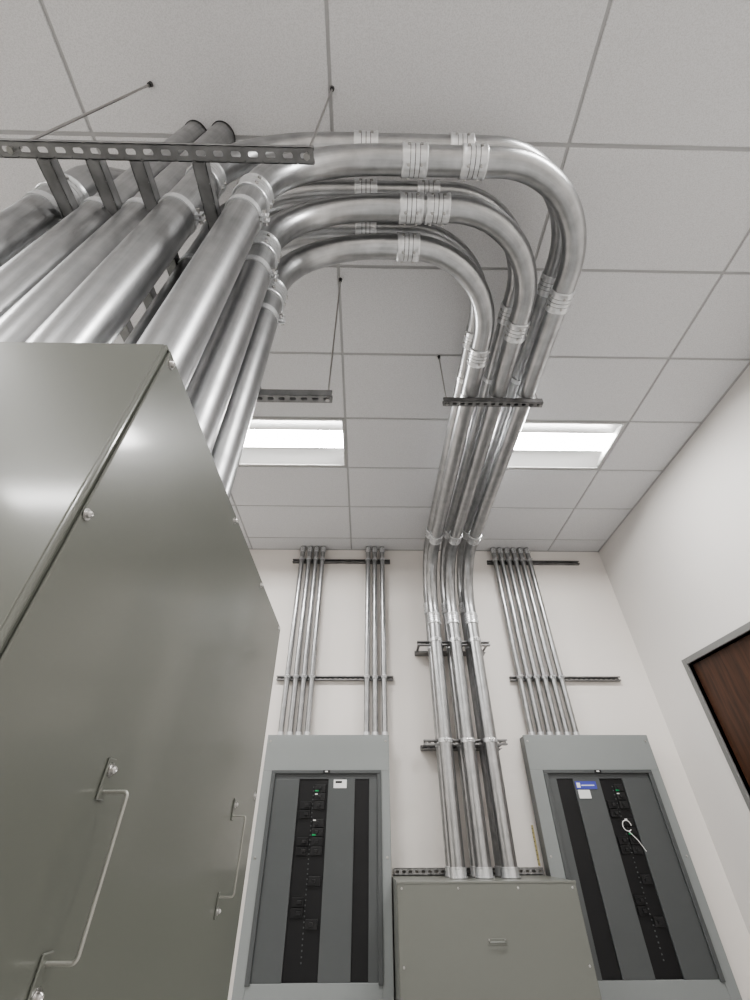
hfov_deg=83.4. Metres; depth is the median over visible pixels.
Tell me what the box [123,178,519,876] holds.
conduit
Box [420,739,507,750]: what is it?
bracket
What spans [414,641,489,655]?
bracket
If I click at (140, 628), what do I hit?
tall cabinet
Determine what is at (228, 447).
conduit
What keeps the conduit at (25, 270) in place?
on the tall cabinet
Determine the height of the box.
0.890 m
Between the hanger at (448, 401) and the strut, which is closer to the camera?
the hanger at (448, 401)
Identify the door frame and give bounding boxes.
[681,622,749,810]
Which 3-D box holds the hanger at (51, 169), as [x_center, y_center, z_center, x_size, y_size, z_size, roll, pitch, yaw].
[-0.981,-1.217,1.953,1.580,1.236,0.921,1,-39,-1]
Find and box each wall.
[228,549,749,999]
[599,365,749,934]
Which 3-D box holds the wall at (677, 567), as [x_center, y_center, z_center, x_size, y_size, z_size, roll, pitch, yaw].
[2.938,-0.761,0.583,0.120,4.300,9.040,1,-39,-1]
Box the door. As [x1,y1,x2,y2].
[693,634,749,786]
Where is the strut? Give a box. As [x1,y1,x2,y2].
[394,867,543,874]
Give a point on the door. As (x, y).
(724, 675)
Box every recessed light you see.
[239,417,346,466]
[507,421,626,468]
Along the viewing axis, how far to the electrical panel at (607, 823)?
3.27 m
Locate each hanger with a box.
[0,81,341,402]
[437,355,543,406]
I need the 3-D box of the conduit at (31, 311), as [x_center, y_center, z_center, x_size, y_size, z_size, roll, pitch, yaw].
[-0.760,-1.002,1.457,0.145,2.194,0.122,1,-39,-1]
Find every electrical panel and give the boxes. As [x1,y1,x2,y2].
[231,735,393,999]
[520,735,741,999]
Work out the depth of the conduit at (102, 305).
1.37 m
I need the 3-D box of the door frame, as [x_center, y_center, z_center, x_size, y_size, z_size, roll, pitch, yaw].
[2.870,2.089,2.649,0.136,2.470,1.060,1,-39,-1]
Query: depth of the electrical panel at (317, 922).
3.19 m
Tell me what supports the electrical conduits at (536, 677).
attached to the wall at (591, 634)
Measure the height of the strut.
0.041 m
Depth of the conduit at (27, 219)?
1.29 m
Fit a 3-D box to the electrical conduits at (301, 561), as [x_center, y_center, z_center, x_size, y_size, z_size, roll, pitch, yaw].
[-0.401,1.377,4.508,1.170,2.046,0.125,1,-39,-1]
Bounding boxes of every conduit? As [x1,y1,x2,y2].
[0,120,206,316]
[0,120,234,341]
[0,164,125,266]
[25,130,561,875]
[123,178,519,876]
[136,141,586,877]
[186,191,536,878]
[211,232,494,878]
[281,222,485,876]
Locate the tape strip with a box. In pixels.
[531,825,540,865]
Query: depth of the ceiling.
2.28 m
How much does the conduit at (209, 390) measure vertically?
2.633 m
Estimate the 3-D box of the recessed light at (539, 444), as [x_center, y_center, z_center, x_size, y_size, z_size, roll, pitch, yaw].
[1.572,-0.523,3.878,1.200,0.094,0.590,1,-39,-1]
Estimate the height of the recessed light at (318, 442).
0.094 m
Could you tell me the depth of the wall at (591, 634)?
4.22 m
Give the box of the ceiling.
[0,0,749,551]
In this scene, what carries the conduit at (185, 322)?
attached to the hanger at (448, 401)
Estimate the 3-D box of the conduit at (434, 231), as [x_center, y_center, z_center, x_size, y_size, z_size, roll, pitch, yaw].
[0.472,0.550,2.600,1.208,2.833,3.782,-13,-41,15]
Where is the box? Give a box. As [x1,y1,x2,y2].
[392,875,601,999]
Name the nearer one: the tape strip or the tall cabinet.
the tall cabinet
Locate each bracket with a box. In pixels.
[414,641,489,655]
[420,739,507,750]
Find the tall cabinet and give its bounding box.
[0,342,280,999]

